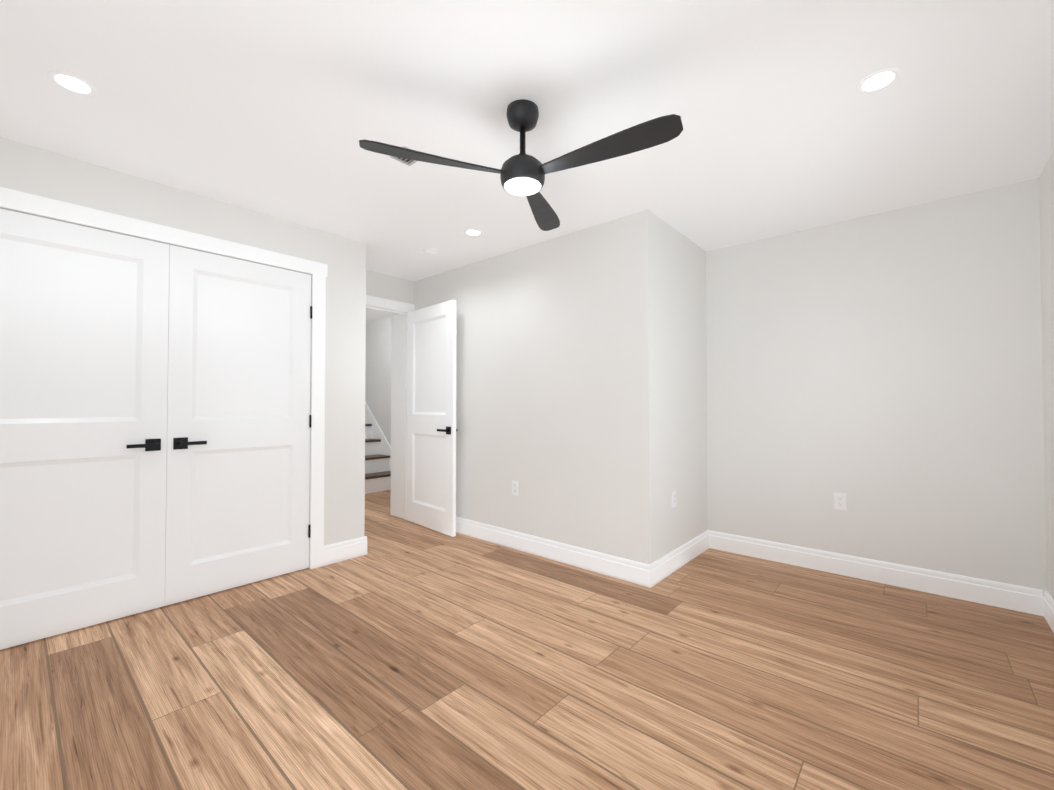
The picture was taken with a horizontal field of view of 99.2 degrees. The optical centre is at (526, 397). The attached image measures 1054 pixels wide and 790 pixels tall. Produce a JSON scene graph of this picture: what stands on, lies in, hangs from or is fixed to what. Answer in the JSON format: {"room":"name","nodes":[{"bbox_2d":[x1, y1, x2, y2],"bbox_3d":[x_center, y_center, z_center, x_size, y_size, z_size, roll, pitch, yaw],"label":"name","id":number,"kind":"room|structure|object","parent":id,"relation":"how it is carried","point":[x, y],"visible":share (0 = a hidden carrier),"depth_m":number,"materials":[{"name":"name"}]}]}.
{"room":"empty bedroom","nodes":[
{"label":"empty bedroom","id":0,"kind":"room"},
{"bbox_2d":[0,137,365,568],"bbox_3d":[-2.252,-0.013,2.492,0.120,2.440,2.850,-1,-1,41],"label":"wall","id":1,"kind":"structure","parent":0,"point":[26,168],"depth_m":3.20,"materials":[{"name":"paint"}]},
{"bbox_2d":[0,208,168,649],"bbox_3d":[-2.343,0.148,2.288,0.085,2.090,0.808,-1,-1,41],"label":"closet door","id":2,"kind":"structure","parent":1,"relation":"in","point":[84,311],"depth_m":2.33,"materials":[{"name":"white wood"}]},
{"bbox_2d":[0,187,327,568],"bbox_3d":[-2.073,0.110,2.591,0.018,2.197,1.835,-1,-1,41],"label":"trim","id":3,"kind":"structure","parent":1,"relation":"attached to","point":[12,199],"depth_m":3.03,"materials":[{"name":"white wood"}]},
{"bbox_2d":[165,245,310,605],"bbox_3d":[-1.811,0.159,2.899,0.085,2.090,0.808,-1,-1,41],"label":"closet door","id":4,"kind":"structure","parent":1,"relation":"in","point":[238,437],"depth_m":2.86,"materials":[{"name":"white wood"}]},
{"bbox_2d":[308,306,311,537],"bbox_3d":[-2.076,0.158,2.593,0.012,1.650,1.667,-1,-1,41],"label":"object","id":5,"kind":"structure","parent":1,"relation":"attached to","point":[309,528],"depth_m":3.20,"materials":[{"name":"black metal"}]},
{"bbox_2d":[324,536,366,565],"bbox_3d":[-1.366,1.152,3.386,0.016,0.140,0.342,-1,-1,41],"label":"baseboard","id":6,"kind":"structure","parent":1,"relation":"attached to","point":[344,550],"depth_m":3.38,"materials":[{"name":"white wood"}]},
{"bbox_2d":[365,317,390,445],"bbox_3d":[-2.082,0.057,6.660,3.440,2.440,0.120,-1,-1,41],"label":"wall","id":7,"kind":"structure","parent":0,"point":[378,372],"depth_m":6.68,"materials":[{"name":"paint"}]},
{"bbox_2d":[366,270,413,303],"bbox_3d":[-1.227,0.025,4.779,0.320,2.440,2.185,-1,-1,41],"label":"wall","id":8,"kind":"structure","parent":0,"point":[384,286],"depth_m":4.41,"materials":[{"name":"paint"}]},
{"bbox_2d":[366,295,414,519],"bbox_3d":[-1.563,0.140,4.392,0.356,2.197,0.932,-1,-1,41],"label":"door frame","id":9,"kind":"structure","parent":8,"relation":"attached to","point":[396,311],"depth_m":4.67,"materials":[{"name":"white wood"}]},
{"bbox_2d":[406,299,457,536],"bbox_3d":[-0.928,0.181,4.263,0.135,2.090,0.832,1,-1,-44],"label":"room door","id":10,"kind":"structure","parent":9,"relation":"in","point":[431,430],"depth_m":4.21,"materials":[{"name":"white wood"}]},
{"bbox_2d":[0,490,1053,789],"bbox_3d":[-1.724,1.272,3.397,8.600,0.100,5.100,-1,-1,41],"label":"floor","id":11,"kind":"structure","parent":0,"point":[402,654],"depth_m":1.87,"materials":[{"name":"brown wood"}]},
{"bbox_2d":[365,401,390,493],"bbox_3d":[-2.837,0.296,6.625,2.099,1.960,0.920,-1,-1,41],"label":"stairs","id":12,"kind":"structure","parent":11,"relation":"on","point":[377,462],"depth_m":6.43,"materials":[{"name":"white wood"}]},
{"bbox_2d":[0,0,1053,322],"bbox_3d":[-1.724,-1.268,3.439,8.600,0.100,5.100,-1,-1,41],"label":"ceiling","id":13,"kind":"structure","parent":0,"point":[278,108],"depth_m":1.91,"materials":[{"name":"paint"}]},
{"bbox_2d":[48,71,97,96],"bbox_3d":[-1.801,-1.242,1.782,0.140,0.006,0.140,-1,-1,41],"label":"recessed light","id":14,"kind":"object","parent":13,"relation":"in","point":[71,83],"visible":1,"depth_m":1.78,"materials":[{"name":"white plastic"}]},
{"bbox_2d":[390,146,416,165],"bbox_3d":[-0.613,-1.231,2.296,0.128,0.012,0.116,-1,-1,41],"label":"ceiling vent","id":15,"kind":"object","parent":13,"relation":"in","point":[408,162],"visible":0.44,"depth_m":2.33,"materials":[{"name":"grey"}]},
{"bbox_2d":[423,248,439,253],"bbox_3d":[-0.793,-1.210,3.715,0.140,0.006,0.140,-1,-1,41],"label":"recessed light","id":16,"kind":"object","parent":13,"relation":"in","point":[430,251],"visible":1,"depth_m":3.72,"materials":[{"name":"white plastic"}]},
{"bbox_2d":[464,229,482,236],"bbox_3d":[-0.397,-1.217,3.317,0.140,0.006,0.140,-1,-1,41],"label":"recessed light","id":17,"kind":"object","parent":13,"relation":"in","point":[473,232],"visible":1,"depth_m":3.31,"materials":[{"name":"white plastic"}]},
{"bbox_2d":[359,99,682,230],"bbox_3d":[0.095,-1.071,1.855,1.026,0.347,1.180,-1,-1,41],"label":"fan","id":18,"kind":"object","parent":13,"relation":"hanging from","point":[522,173],"visible":1,"depth_m":1.84,"materials":[{"name":"black metal"}]},
{"bbox_2d":[856,68,900,93],"bbox_3d":[1.382,-1.243,1.767,0.140,0.006,0.140,-1,-1,41],"label":"recessed light","id":19,"kind":"object","parent":13,"relation":"in","point":[879,80],"visible":1,"depth_m":1.76,"materials":[{"name":"white plastic"}]},
{"bbox_2d":[414,209,656,563],"bbox_3d":[-0.152,0.009,3.799,2.590,2.440,0.120,-1,-1,41],"label":"wall","id":20,"kind":"structure","parent":0,"point":[556,398],"depth_m":3.35,"materials":[{"name":"paint"}]},
{"bbox_2d":[512,480,518,495],"bbox_3d":[-0.098,0.736,3.654,0.070,0.115,0.009,-1,-1,41],"label":"electrical outlet","id":21,"kind":"object","parent":20,"relation":"attached to","point":[515,487],"visible":1,"depth_m":3.65,"materials":[{"name":"white plastic"}]},
{"bbox_2d":[456,516,651,587],"bbox_3d":[-0.190,1.157,3.723,2.606,0.140,0.016,-1,-1,41],"label":"baseboard","id":22,"kind":"structure","parent":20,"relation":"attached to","point":[635,572],"depth_m":3.32,"materials":[{"name":"white wood"}]},
{"bbox_2d":[656,216,707,559],"bbox_3d":[1.129,0.002,3.389,0.120,2.440,0.945,-1,-1,41],"label":"wall","id":23,"kind":"structure","parent":0,"point":[681,360],"depth_m":3.30,"materials":[{"name":"paint"}]},
{"bbox_2d":[672,490,675,507],"bbox_3d":[1.045,0.718,3.182,0.009,0.115,0.070,-1,-1,41],"label":"outlet","id":24,"kind":"object","parent":23,"relation":"attached to","point":[674,498],"visible":1,"depth_m":3.17,"materials":[{"name":"white plastic"}]},
{"bbox_2d":[649,530,708,586],"bbox_3d":[1.136,1.150,3.274,0.016,0.140,1.049,-1,-1,41],"label":"baseboard","id":25,"kind":"structure","parent":23,"relation":"attached to","point":[666,565],"depth_m":3.20,"materials":[{"name":"white wood"}]},
{"bbox_2d":[706,178,1046,596],"bbox_3d":[2.173,-0.002,3.186,1.960,2.440,0.120,-1,-1,41],"label":"wall","id":26,"kind":"structure","parent":0,"point":[883,371],"depth_m":2.93,"materials":[{"name":"paint"}]},
{"bbox_2d":[834,492,845,510],"bbox_3d":[2.161,0.717,3.099,0.070,0.115,0.009,-1,-1,41],"label":"electrical outlet","id":27,"kind":"object","parent":26,"relation":"attached to","point":[839,501],"visible":1,"depth_m":3.10,"materials":[{"name":"white plastic"}]},
{"bbox_2d":[708,530,1043,615],"bbox_3d":[2.167,1.147,3.082,1.824,0.140,0.016,-1,-1,41],"label":"baseboard","id":28,"kind":"structure","parent":26,"relation":"attached to","point":[1005,595],"depth_m":2.90,"materials":[{"name":"white wood"}]},
{"bbox_2d":[1039,151,1053,599],"bbox_3d":[1.382,-0.043,0.696,0.120,2.440,4.915,-1,-1,41],"label":"wall","id":29,"kind":"structure","parent":0,"point":[1046,187],"depth_m":2.39,"materials":[{"name":"paint"}]},
{"bbox_2d":[1043,590,1053,632],"bbox_3d":[1.331,1.107,0.721,0.016,0.140,4.675,-1,-1,41],"label":"baseboard","id":30,"kind":"structure","parent":29,"relation":"attached to","point":[1048,600],"depth_m":2.38,"materials":[{"name":"white wood"}]}
]}

